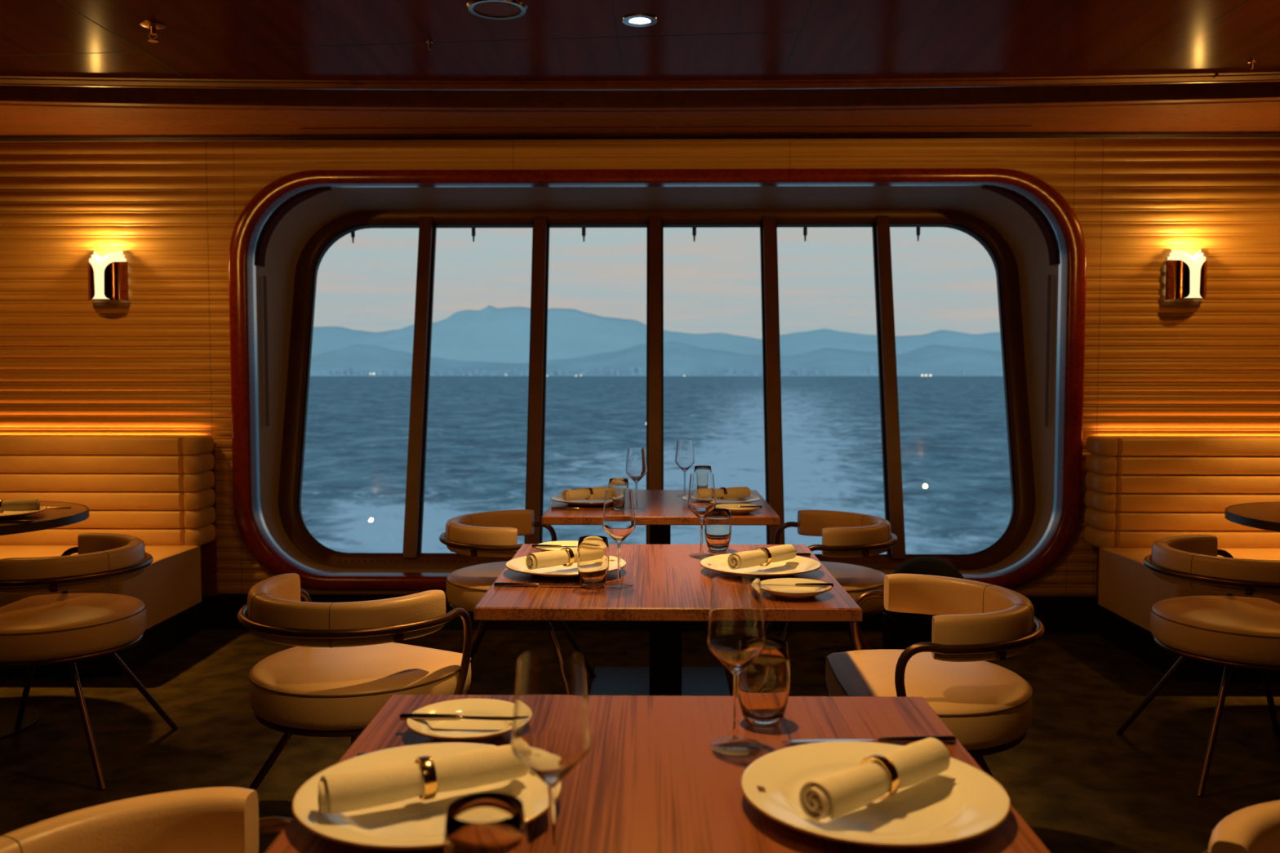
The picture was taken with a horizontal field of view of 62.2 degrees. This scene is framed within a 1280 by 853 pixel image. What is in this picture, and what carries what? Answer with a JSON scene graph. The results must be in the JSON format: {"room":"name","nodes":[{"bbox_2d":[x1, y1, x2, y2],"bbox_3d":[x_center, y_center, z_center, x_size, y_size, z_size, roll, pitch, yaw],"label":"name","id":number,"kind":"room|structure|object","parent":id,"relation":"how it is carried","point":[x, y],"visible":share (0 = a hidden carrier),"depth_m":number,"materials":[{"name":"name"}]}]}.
{"room":"ship restaurant","nodes":[
{"label":"ship restaurant","id":0,"kind":"room"},
{"bbox_2d":[0,137,1279,596],"bbox_3d":[0.071,-0.291,5.019,8.600,2.202,0.010,0,3,1],"label":"wall","id":1,"kind":"structure","parent":0,"point":[157,362],"depth_m":5.00,"materials":[{"name":"brown wood"}]},
{"bbox_2d":[87,251,128,301],"bbox_3d":[-2.515,-0.710,4.981,0.178,0.233,0.108,0,3,1],"label":"wall sconce","id":2,"kind":"object","parent":1,"relation":"attached to","point":[108,276],"visible":1,"depth_m":4.95,"materials":[{"name":"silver metal"}]},
{"bbox_2d":[300,126,655,128],"bbox_3d":[-0.741,-1.361,4.834,1.620,0.003,0.014,0,3,1],"label":"trim","id":3,"kind":"structure","parent":1,"relation":"attached to","point":[597,126],"depth_m":4.83,"materials":[{"name":"brown wood"}]},
{"bbox_2d":[0,81,1279,137],"bbox_3d":[0.065,-1.471,4.567,8.600,0.275,0.904,0,3,1],"label":"trim","id":4,"kind":"structure","parent":1,"relation":"attached to","point":[1224,108],"depth_m":4.53,"materials":[{"name":"brown wood"}]},
{"bbox_2d":[0,133,1279,141],"bbox_3d":[0.071,-1.351,4.986,8.600,0.012,0.079,0,3,1],"label":"trim","id":5,"kind":"structure","parent":1,"relation":"attached to","point":[1204,135],"depth_m":4.96,"materials":[{"name":"black wood"}]},
{"bbox_2d":[200,594,1099,632],"bbox_3d":[0.073,0.889,5.263,8.600,0.180,0.299,0,3,1],"label":"baseboard","id":6,"kind":"structure","parent":1,"relation":"attached to","point":[1056,614],"depth_m":5.12,"materials":[{"name":"black wood"}]},
{"bbox_2d":[228,168,1086,589],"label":"window","id":7,"kind":"structure","parent":1,"relation":"in","point":[1033,237],"depth_m":5.40,"materials":[{"name":"red wood"}]},
{"bbox_2d":[351,231,355,243],"bbox_3d":[-1.615,-1.080,5.969,0.022,0.098,0.022,0,3,1],"label":"washer","id":8,"kind":"object","parent":7,"relation":"attached to","point":[353,233],"visible":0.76,"depth_m":5.96,"materials":[{"name":"grey metal"}]},
{"bbox_2d":[471,227,475,242],"bbox_3d":[-0.935,-1.085,5.961,0.022,0.098,0.022,0,3,1],"label":"washer","id":9,"kind":"object","parent":7,"relation":"attached to","point":[473,233],"visible":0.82,"depth_m":5.95,"materials":[{"name":"black metal"}]},
{"bbox_2d":[582,227,586,241],"bbox_3d":[-0.315,-1.085,5.952,0.022,0.098,0.022,0,3,1],"label":"washer","id":10,"kind":"object","parent":7,"relation":"attached to","point":[584,229],"visible":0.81,"depth_m":5.94,"materials":[{"name":"grey metal"}]},
{"bbox_2d":[692,227,696,241],"bbox_3d":[0.304,-1.084,5.944,0.022,0.098,0.022,0,3,1],"label":"washer","id":11,"kind":"object","parent":7,"relation":"attached to","point":[694,229],"visible":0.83,"depth_m":5.94,"materials":[{"name":"grey plastic"}]},
{"bbox_2d":[803,227,807,241],"bbox_3d":[0.924,-1.084,5.935,0.022,0.098,0.022,0,3,1],"label":"washer","id":12,"kind":"object","parent":7,"relation":"attached to","point":[805,229],"visible":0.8,"depth_m":5.93,"materials":[{"name":"grey plastic"}]},
{"bbox_2d":[915,226,919,241],"bbox_3d":[1.554,-1.083,5.926,0.022,0.098,0.022,0,3,1],"label":"washer","id":13,"kind":"object","parent":7,"relation":"attached to","point":[917,228],"visible":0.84,"depth_m":5.92,"materials":[{"name":"grey plastic"}]},
{"bbox_2d":[659,125,1031,128],"bbox_3d":[0.929,-1.360,4.811,1.680,0.003,0.014,0,3,1],"label":"trim","id":14,"kind":"structure","parent":1,"relation":"attached to","point":[848,126],"depth_m":4.81,"materials":[{"name":"brown wood"}]},
{"bbox_2d":[1164,248,1207,299],"bbox_3d":[2.545,-0.706,4.910,0.178,0.233,0.108,0,3,1],"label":"wall sconce","id":15,"kind":"object","parent":1,"relation":"attached to","point":[1186,275],"visible":1,"depth_m":4.88,"materials":[{"name":"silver metal"}]},
{"bbox_2d":[0,0,1279,80],"bbox_3d":[0.004,-1.036,0.202,8.600,0.051,6.910,0,3,1],"label":"ceiling","id":16,"kind":"structure","parent":0,"point":[361,40],"depth_m":3.21,"materials":[{"name":"brown wood"}]},
{"bbox_2d":[139,20,165,42],"bbox_3d":[-1.405,-1.136,3.061,0.068,0.048,0.068,0,3,1],"label":"sprinkler","id":17,"kind":"object","parent":16,"relation":"attached to","point":[152,25],"visible":1,"depth_m":3.05,"materials":[{"name":"gold metal"}]},
{"bbox_2d":[426,40,433,49],"bbox_3d":[-0.638,-1.155,3.216,0.022,0.026,0.022,0,3,1],"label":"ceiling sensor","id":18,"kind":"object","parent":16,"relation":"attached to","point":[428,42],"visible":1,"depth_m":3.21,"materials":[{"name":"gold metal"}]},
{"bbox_2d":[466,0,528,19],"bbox_3d":[-0.393,-1.149,2.919,0.170,0.007,0.170,0,3,1],"label":"ceiling speaker","id":19,"kind":"object","parent":16,"relation":"attached to","point":[487,9],"visible":1,"depth_m":2.92,"materials":[{"name":"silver metal"}]},
{"bbox_2d":[473,1,520,17],"bbox_3d":[-0.393,-1.149,2.919,0.132,0.001,0.132,0,3,1],"label":"grille","id":20,"kind":"object","parent":19,"relation":"attached to","point":[499,9],"depth_m":2.92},
{"bbox_2d":[621,13,657,26],"bbox_3d":[-0.001,-1.156,3.021,0.104,0.004,0.104,0,3,1],"label":"recessed light","id":21,"kind":"object","parent":16,"relation":"in","point":[634,20],"visible":1,"depth_m":3.02,"materials":[{"name":"silver metal"}]},
{"bbox_2d":[1248,60,1256,69],"bbox_3d":[1.974,-1.166,3.422,0.022,0.026,0.022,0,3,1],"label":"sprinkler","id":22,"kind":"object","parent":16,"relation":"attached to","point":[1251,62],"visible":1,"depth_m":3.42,"materials":[{"name":"gold metal"}]},
{"bbox_2d":[0,629,1279,852],"bbox_3d":[0.015,1.222,1.145,8.600,0.060,8.560,0,3,1],"label":"floor","id":23,"kind":"structure","parent":0,"point":[1081,785],"depth_m":3.62,"materials":[{"name":"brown carpet"}]},
{"bbox_2d":[0,501,88,739],"bbox_3d":[-2.384,0.683,3.709,0.830,0.751,0.830,0,3,1],"label":"round table","id":24,"kind":"object","parent":23,"relation":"on","point":[49,518],"visible":0.84,"depth_m":3.71,"materials":[{"name":"brown wood"}]},
{"bbox_2d":[0,520,34,523],"bbox_3d":[-2.118,0.314,3.494,0.235,0.009,0.013,0,3,-2],"label":"knife","id":25,"kind":"object","parent":24,"relation":"on","point":[10,521],"visible":1,"depth_m":3.49,"materials":[{"name":"silver metal"}]},
{"bbox_2d":[0,506,46,519],"bbox_3d":[-2.199,0.300,3.622,0.302,0.023,0.302,0,3,1],"label":"dinner plate","id":26,"kind":"object","parent":24,"relation":"on","point":[6,515],"visible":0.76,"depth_m":3.64,"materials":[{"name":"white ceramic"}]},
{"bbox_2d":[0,498,39,513],"bbox_3d":[-2.165,0.271,3.592,0.236,0.047,0.049,-1,3,-19],"label":"rolled napkin","id":27,"kind":"object","parent":26,"relation":"on","point":[13,504],"visible":1,"depth_m":3.59,"materials":[{"name":"beige fabric"}]},
{"bbox_2d":[41,506,71,508],"bbox_3d":[-2.175,0.292,3.845,0.205,0.015,0.025,-1,3,-15],"label":"fork","id":28,"kind":"object","parent":24,"relation":"on","point":[42,506],"visible":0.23,"depth_m":3.86,"materials":[{"name":"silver metal"}]},
{"bbox_2d":[0,533,177,791],"bbox_3d":[-1.879,0.729,3.416,0.578,0.702,0.594,0,3,-2],"label":"armchair","id":29,"kind":"object","parent":23,"relation":"on","point":[68,628],"visible":1,"depth_m":3.25,"materials":[{"name":"beige leather"}]},
{"bbox_2d":[0,434,217,677],"bbox_3d":[-3.101,0.535,4.641,2.168,0.951,0.895,0,3,1],"label":"banquette","id":30,"kind":"object","parent":23,"relation":"on","point":[159,491],"visible":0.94,"depth_m":4.85,"materials":[{"name":"beige leather"}]},
{"bbox_2d":[0,786,292,852],"bbox_3d":[-0.544,0.845,1.178,0.578,0.702,0.594,0,3,-1],"label":"armchair","id":31,"kind":"object","parent":23,"relation":"on","point":[211,820],"visible":0.88,"depth_m":1.37,"materials":[{"name":"beige leather"}]},
{"bbox_2d":[237,573,471,791],"bbox_3d":[-0.750,0.760,2.811,0.594,0.702,0.578,1,3,27],"label":"armchair","id":32,"kind":"object","parent":23,"relation":"on","point":[346,661],"visible":0.96,"depth_m":2.60,"materials":[{"name":"beige leather"}]},
{"bbox_2d":[439,509,595,678],"bbox_3d":[-0.467,0.697,4.033,0.578,0.702,0.594,0,3,1],"label":"armchair","id":33,"kind":"object","parent":23,"relation":"on","point":[495,534],"visible":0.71,"depth_m":3.88,"materials":[{"name":"brown leather"}]},
{"bbox_2d":[264,694,1050,852],"bbox_3d":[0.020,0.812,1.246,0.823,0.750,0.832,0,3,1],"label":"dining table","id":34,"kind":"object","parent":23,"relation":"on","point":[652,778],"visible":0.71,"depth_m":1.32,"materials":[{"name":"red wood"}]},
{"bbox_2d":[291,742,562,849],"bbox_3d":[-0.240,0.426,1.216,0.302,0.023,0.302,-2,3,-27],"label":"dinner plate","id":35,"kind":"object","parent":34,"relation":"on","point":[413,823],"visible":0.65,"depth_m":1.19,"materials":[{"name":"white ceramic"}]},
{"bbox_2d":[317,744,528,814],"bbox_3d":[-0.243,0.398,1.202,0.236,0.047,0.050,-2,3,-27],"label":"rolled napkin","id":36,"kind":"object","parent":35,"relation":"on","point":[358,789],"visible":1,"depth_m":1.18,"materials":[{"name":"beige fabric"}]},
{"bbox_2d":[405,698,514,743],"bbox_3d":[-0.238,0.413,1.467,0.168,0.023,0.168,0,3,1],"label":"bread plate","id":37,"kind":"object","parent":34,"relation":"on","point":[462,731],"visible":0.84,"depth_m":1.49,"materials":[{"name":"white ceramic"}]},
{"bbox_2d":[399,713,513,720],"bbox_3d":[-0.246,0.402,1.463,0.172,0.009,0.013,0,3,3],"label":"butter knife","id":38,"kind":"object","parent":37,"relation":"on","point":[419,717],"visible":0.88,"depth_m":1.46,"materials":[{"name":"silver metal"}]},
{"bbox_2d":[442,792,528,852],"bbox_3d":[-0.137,0.394,0.942,0.075,0.115,0.075,0,3,1],"label":"water tumbler","id":39,"kind":"object","parent":34,"relation":"on","point":[480,822],"visible":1,"depth_m":0.92,"materials":[{"name":"clear glass"}]},
{"bbox_2d":[511,648,591,852],"bbox_3d":[-0.086,0.335,1.031,0.078,0.224,0.078,2,3,32],"label":"wine glass","id":40,"kind":"object","parent":34,"relation":"on","point":[551,731],"visible":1,"depth_m":1.00,"materials":[{"name":"clear glass"}]},
{"bbox_2d":[511,648,591,786],"bbox_3d":[-0.086,0.286,1.028,0.078,0.126,0.078,0,3,1],"label":"bowl","id":41,"kind":"object","parent":40,"relation":"on","point":[551,731],"depth_m":1.00,"materials":[{"name":"clear glass"}]},
{"bbox_2d":[706,575,765,755],"bbox_3d":[0.128,0.315,1.411,0.078,0.224,0.078,2,3,32],"label":"wine glass","id":42,"kind":"object","parent":34,"relation":"on","point":[735,635],"visible":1,"depth_m":1.38,"materials":[{"name":"clear glass"}]},
{"bbox_2d":[706,575,765,675],"bbox_3d":[0.128,0.266,1.408,0.078,0.126,0.078,0,3,1],"label":"bowl","id":43,"kind":"object","parent":42,"relation":"on","point":[735,635],"depth_m":1.38,"materials":[{"name":"clear glass"}]},
{"bbox_2d":[737,637,790,728],"bbox_3d":[0.175,0.365,1.506,0.075,0.115,0.075,0,3,1],"label":"water tumbler","id":44,"kind":"object","parent":34,"relation":"on","point":[763,686],"visible":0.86,"depth_m":1.48,"materials":[{"name":"clear glass"}]},
{"bbox_2d":[782,735,955,743],"bbox_3d":[0.307,0.422,1.427,0.235,0.009,0.013,0,3,-1],"label":"knife","id":45,"kind":"object","parent":34,"relation":"on","point":[943,739],"visible":0.87,"depth_m":1.42,"materials":[{"name":"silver metal"}]},
{"bbox_2d":[740,741,1010,847],"bbox_3d":[0.267,0.425,1.221,0.302,0.023,0.302,0,3,1],"label":"dinner plate","id":46,"kind":"object","parent":34,"relation":"on","point":[962,802],"visible":0.87,"depth_m":1.20,"materials":[{"name":"white ceramic"}]},
{"bbox_2d":[799,737,950,821],"bbox_3d":[0.271,0.398,1.204,0.230,0.047,0.050,-3,4,-40],"label":"rolled napkin","id":47,"kind":"object","parent":46,"relation":"on","point":[835,795],"visible":1,"depth_m":1.18,"materials":[{"name":"beige fabric"}]},
{"bbox_2d":[541,489,780,696],"bbox_3d":[0.077,0.664,4.096,0.823,0.750,0.832,0,3,1],"label":"dining table","id":48,"kind":"object","parent":23,"relation":"on","point":[664,508],"visible":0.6,"depth_m":4.05,"materials":[{"name":"brown wood"}]},
{"bbox_2d":[551,506,601,509],"bbox_3d":[-0.204,0.297,3.842,0.235,0.009,0.013,0,3,2],"label":"knife","id":49,"kind":"object","parent":48,"relation":"on","point":[552,508],"visible":0.85,"depth_m":3.84,"materials":[{"name":"silver metal"}]},
{"bbox_2d":[550,494,604,506],"bbox_3d":[-0.190,0.281,4.017,0.302,0.023,0.302,-2,3,-27],"label":"dinner plate","id":50,"kind":"object","parent":48,"relation":"on","point":[594,501],"visible":0.44,"depth_m":3.99,"materials":[{"name":"white ceramic"}]},
{"bbox_2d":[561,486,608,500],"bbox_3d":[-0.194,0.253,3.998,0.218,0.047,0.049,-2,4,-37],"label":"rolled napkin","id":51,"kind":"object","parent":50,"relation":"on","point":[597,492],"visible":0.84,"depth_m":3.97,"materials":[{"name":"beige fabric"}]},
{"bbox_2d":[608,478,628,488],"bbox_3d":[-0.077,0.245,3.808,0.075,0.115,0.075,0,3,1],"label":"water tumbler","id":52,"kind":"object","parent":48,"relation":"on","point":[613,482],"visible":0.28,"depth_m":3.78,"materials":[{"name":"clear glass"}]},
{"bbox_2d":[625,447,647,511],"bbox_3d":[-0.013,0.190,3.834,0.078,0.224,0.078,2,3,32],"label":"wine glass","id":53,"kind":"object","parent":48,"relation":"on","point":[636,469],"visible":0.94,"depth_m":3.80,"materials":[{"name":"clear glass"}]},
{"bbox_2d":[625,447,647,483],"bbox_3d":[-0.013,0.141,3.832,0.078,0.126,0.078,0,3,1],"label":"bowl","id":54,"kind":"object","parent":53,"relation":"on","point":[636,461],"depth_m":3.80,"materials":[{"name":"clear glass"}]},
{"bbox_2d":[675,440,694,496],"bbox_3d":[0.180,0.168,4.259,0.078,0.224,0.078,2,3,32],"label":"wine glass","id":55,"kind":"object","parent":48,"relation":"on","point":[684,458],"visible":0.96,"depth_m":4.23,"materials":[{"name":"clear glass"}]},
{"bbox_2d":[675,440,694,471],"bbox_3d":[0.180,0.119,4.257,0.078,0.126,0.078,0,3,1],"label":"bowl","id":56,"kind":"object","parent":55,"relation":"on","point":[684,458],"depth_m":4.23,"materials":[{"name":"clear glass"}]},
{"bbox_2d":[693,465,711,472],"bbox_3d":[0.256,0.219,4.320,0.075,0.115,0.075,0,3,1],"label":"water tumbler","id":57,"kind":"object","parent":48,"relation":"on","point":[699,468],"visible":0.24,"depth_m":4.29,"materials":[{"name":"clear glass"}]},
{"bbox_2d":[681,494,761,504],"bbox_3d":[0.307,0.281,4.010,0.302,0.023,0.302,0,3,1],"label":"dinner plate","id":58,"kind":"object","parent":48,"relation":"on","point":[751,499],"visible":0.41,"depth_m":4.04,"materials":[{"name":"white ceramic"}]},
{"bbox_2d":[715,487,751,499],"bbox_3d":[0.313,0.253,4.008,0.218,0.047,0.049,-1,3,-22],"label":"rolled napkin","id":59,"kind":"object","parent":58,"relation":"on","point":[722,493],"visible":0.62,"depth_m":4.00,"materials":[{"name":"beige fabric"}]},
{"bbox_2d":[714,503,760,515],"bbox_3d":[0.343,0.294,3.754,0.168,0.023,0.168,0,3,1],"label":"bread plate","id":60,"kind":"object","parent":48,"relation":"on","point":[737,511],"visible":0.7,"depth_m":3.78,"materials":[{"name":"white ceramic"}]},
{"bbox_2d":[715,505,762,508],"bbox_3d":[0.345,0.284,3.741,0.172,0.009,0.013,0,3,0],"label":"butter knife","id":61,"kind":"object","parent":60,"relation":"on","point":[749,506],"visible":0.94,"depth_m":3.73,"materials":[{"name":"silver metal"}]},
{"bbox_2d":[473,543,862,695],"bbox_3d":[0.064,0.737,2.682,0.823,0.750,0.832,0,3,1],"label":"dining table","id":62,"kind":"object","parent":23,"relation":"on","point":[670,588],"visible":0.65,"depth_m":2.40,"materials":[{"name":"brown wood"}]},
{"bbox_2d":[493,582,582,586],"bbox_3d":[-0.222,0.368,2.464,0.235,0.009,0.013,0,3,3],"label":"knife","id":63,"kind":"object","parent":62,"relation":"on","point":[498,584],"visible":0.89,"depth_m":2.46,"materials":[{"name":"silver metal"}]},
{"bbox_2d":[535,540,577,551],"bbox_3d":[-0.203,0.338,2.910,0.168,0.023,0.168,0,3,1],"label":"bread plate","id":64,"kind":"object","parent":62,"relation":"on","point":[565,543],"visible":0.35,"depth_m":2.97,"materials":[{"name":"white ceramic"}]},
{"bbox_2d":[531,544,577,547],"bbox_3d":[-0.210,0.328,2.893,0.172,0.009,0.013,0,3,6],"label":"butter knife","id":65,"kind":"object","parent":64,"relation":"on","point":[532,545],"visible":0.85,"depth_m":2.89,"materials":[{"name":"silver metal"}]},
{"bbox_2d":[505,555,626,578],"bbox_3d":[-0.184,0.352,2.646,0.302,0.023,0.302,-2,3,-27],"label":"dinner plate","id":66,"kind":"object","parent":62,"relation":"on","point":[518,564],"visible":0.55,"depth_m":2.63,"materials":[{"name":"white ceramic"}]},
{"bbox_2d":[525,546,577,569],"bbox_3d":[-0.182,0.324,2.633,0.223,0.047,0.050,-3,4,-40],"label":"rolled napkin","id":67,"kind":"object","parent":66,"relation":"on","point":[538,560],"visible":0.61,"depth_m":2.58,"materials":[{"name":"beige fabric"}]},
{"bbox_2d":[577,535,608,589],"bbox_3d":[-0.109,0.315,2.459,0.075,0.115,0.075,0,3,1],"label":"water tumbler","id":68,"kind":"object","parent":62,"relation":"on","point":[593,551],"visible":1,"depth_m":2.43,"materials":[{"name":"clear glass"}]},
{"bbox_2d":[602,488,635,587],"bbox_3d":[-0.049,0.260,2.482,0.078,0.224,0.078,2,3,32],"label":"wine glass","id":69,"kind":"object","parent":62,"relation":"on","point":[619,516],"visible":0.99,"depth_m":2.45,"materials":[{"name":"clear glass"}]},
{"bbox_2d":[602,488,635,543],"bbox_3d":[-0.049,0.211,2.479,0.078,0.126,0.078,0,3,1],"label":"bowl","id":70,"kind":"object","parent":69,"relation":"on","point":[619,516],"depth_m":2.45,"materials":[{"name":"clear glass"}]},
{"bbox_2d":[687,472,715,557],"bbox_3d":[0.167,0.239,2.877,0.078,0.224,0.078,2,3,32],"label":"wine glass","id":71,"kind":"object","parent":62,"relation":"on","point":[701,500],"visible":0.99,"depth_m":2.85,"materials":[{"name":"clear glass"}]},
{"bbox_2d":[687,472,715,519],"bbox_3d":[0.167,0.190,2.875,0.078,0.126,0.078,0,3,1],"label":"bowl","id":72,"kind":"object","parent":71,"relation":"on","point":[701,500],"depth_m":2.85,"materials":[{"name":"clear glass"}]},
{"bbox_2d":[704,508,731,551],"bbox_3d":[0.217,0.290,2.958,0.075,0.115,0.075,0,3,1],"label":"water tumbler","id":73,"kind":"object","parent":62,"relation":"on","point":[717,524],"visible":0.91,"depth_m":2.93,"materials":[{"name":"clear glass"}]},
{"bbox_2d":[699,553,821,578],"bbox_3d":[0.300,0.352,2.648,0.302,0.023,0.302,0,3,1],"label":"dinner plate","id":74,"kind":"object","parent":62,"relation":"on","point":[799,564],"visible":0.8,"depth_m":2.65,"materials":[{"name":"white ceramic"}]},
{"bbox_2d":[727,544,796,569],"bbox_3d":[0.305,0.324,2.635,0.219,0.047,0.050,-3,4,-42],"label":"rolled napkin","id":75,"kind":"object","parent":74,"relation":"on","point":[745,559],"visible":1,"depth_m":2.61,"materials":[{"name":"beige fabric"}]},
{"bbox_2d":[760,577,831,599],"bbox_3d":[0.344,0.366,2.370,0.168,0.023,0.168,0,3,1],"label":"bread plate","id":76,"kind":"object","parent":62,"relation":"on","point":[792,593],"visible":0.85,"depth_m":2.40,"materials":[{"name":"white ceramic"}]},
{"bbox_2d":[760,582,833,586],"bbox_3d":[0.346,0.354,2.375,0.172,0.009,0.013,0,3,3],"label":"butter knife","id":77,"kind":"object","parent":76,"relation":"on","point":[799,584],"visible":0.93,"depth_m":2.37,"materials":[{"name":"silver metal"}]},
{"bbox_2d":[795,553,810,556],"bbox_3d":[0.344,0.347,2.873,0.235,0.009,0.013,0,3,2],"label":"knife","id":78,"kind":"object","parent":62,"relation":"on","point":[797,554],"visible":0.3,"depth_m":2.87,"materials":[{"name":"silver metal"}]},
{"bbox_2d":[764,509,897,650],"bbox_3d":[0.676,0.697,4.027,0.578,0.702,0.594,0,3,-1],"label":"armchair","id":79,"kind":"object","parent":23,"relation":"on","point":[843,534],"visible":0.6,"depth_m":3.87,"materials":[{"name":"brown leather"}]},
{"bbox_2d":[882,556,964,649],"bbox_3d":[1.250,0.790,4.615,0.386,0.444,0.386,0,3,1],"label":"pouf","id":80,"kind":"object","parent":23,"relation":"on","point":[900,630],"visible":0.38,"depth_m":4.51,"materials":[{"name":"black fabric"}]},
{"bbox_2d":[825,573,1044,778],"bbox_3d":[0.705,0.767,2.677,0.578,0.702,0.594,0,3,1],"label":"armchair","id":81,"kind":"object","parent":23,"relation":"on","point":[986,706],"visible":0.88,"depth_m":2.53,"materials":[{"name":"beige leather"}]},
{"bbox_2d":[1084,435,1279,682],"bbox_3d":[3.195,0.540,4.552,2.238,0.951,0.895,0,3,1],"label":"banquette","id":82,"kind":"object","parent":23,"relation":"on","point":[1144,491],"visible":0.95,"depth_m":4.78,"materials":[{"name":"beige leather"}]},
{"bbox_2d":[1115,534,1279,797],"bbox_3d":[1.914,0.731,3.372,0.578,0.702,0.594,0,3,1],"label":"armchair","id":83,"kind":"object","parent":23,"relation":"on","point":[1229,631],"visible":1,"depth_m":3.23,"materials":[{"name":"beige leather"}]},
{"bbox_2d":[1202,800,1279,852],"bbox_3d":[0.917,0.846,1.157,0.594,0.702,0.578,2,4,37],"label":"armchair","id":84,"kind":"object","parent":23,"relation":"on","point":[1255,828],"visible":1,"depth_m":1.30,"materials":[{"name":"beige leather"}]},
{"bbox_2d":[1224,502,1279,726],"bbox_3d":[2.492,0.685,3.679,0.830,0.751,0.830,0,3,1],"label":"round table","id":85,"kind":"object","parent":23,"relation":"on","point":[1260,515],"visible":0.97,"depth_m":3.73,"materials":[{"name":"brown wood"}]},
{"label":"outside","id":86,"kind":"structure","parent":0,"visible":0},
{"bbox_2d":[311,305,1001,363],"bbox_3d":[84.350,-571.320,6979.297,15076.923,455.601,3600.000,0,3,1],"label":"hills","id":87,"kind":"structure","parent":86,"point":[491,334],"depth_m":6313.52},
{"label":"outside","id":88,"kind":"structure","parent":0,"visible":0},
{"bbox_2d":[310,341,1003,376],"bbox_3d":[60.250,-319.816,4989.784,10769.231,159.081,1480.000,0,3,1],"label":"hills","id":89,"kind":"structure","parent":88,"point":[934,360],"depth_m":4580.88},
{"bbox_2d":[315,364,996,375],"bbox_3d":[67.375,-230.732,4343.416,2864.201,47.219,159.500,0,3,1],"label":"town","id":90,"kind":"object","parent":89,"relation":"on","point":[871,366],"visible":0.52,"depth_m":4294.94,"materials":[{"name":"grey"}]},
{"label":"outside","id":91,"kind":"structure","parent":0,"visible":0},
{"bbox_2d":[301,376,1012,554],"bbox_3d":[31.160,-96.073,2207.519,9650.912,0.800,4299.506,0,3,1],"label":"sea","id":92,"kind":"structure","parent":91,"point":[955,466],"depth_m":249.26,"materials":[{"name":"liquid"}]},
{"bbox_3d":[0.002,-1.371,0.079,8.600,0.130,6.700,0,3,1],"label":"roof","id":93,"kind":"structure","parent":0,"visible":0},
{"bbox_2d":[0,71,1279,90],"bbox_3d":[0.050,-1.320,3.489,8.600,0.324,0.374,0,3,1],"label":"trim","id":94,"kind":"structure","parent":93,"relation":"attached to","point":[1261,76],"depth_m":3.64,"materials":[{"name":"brown wood"}]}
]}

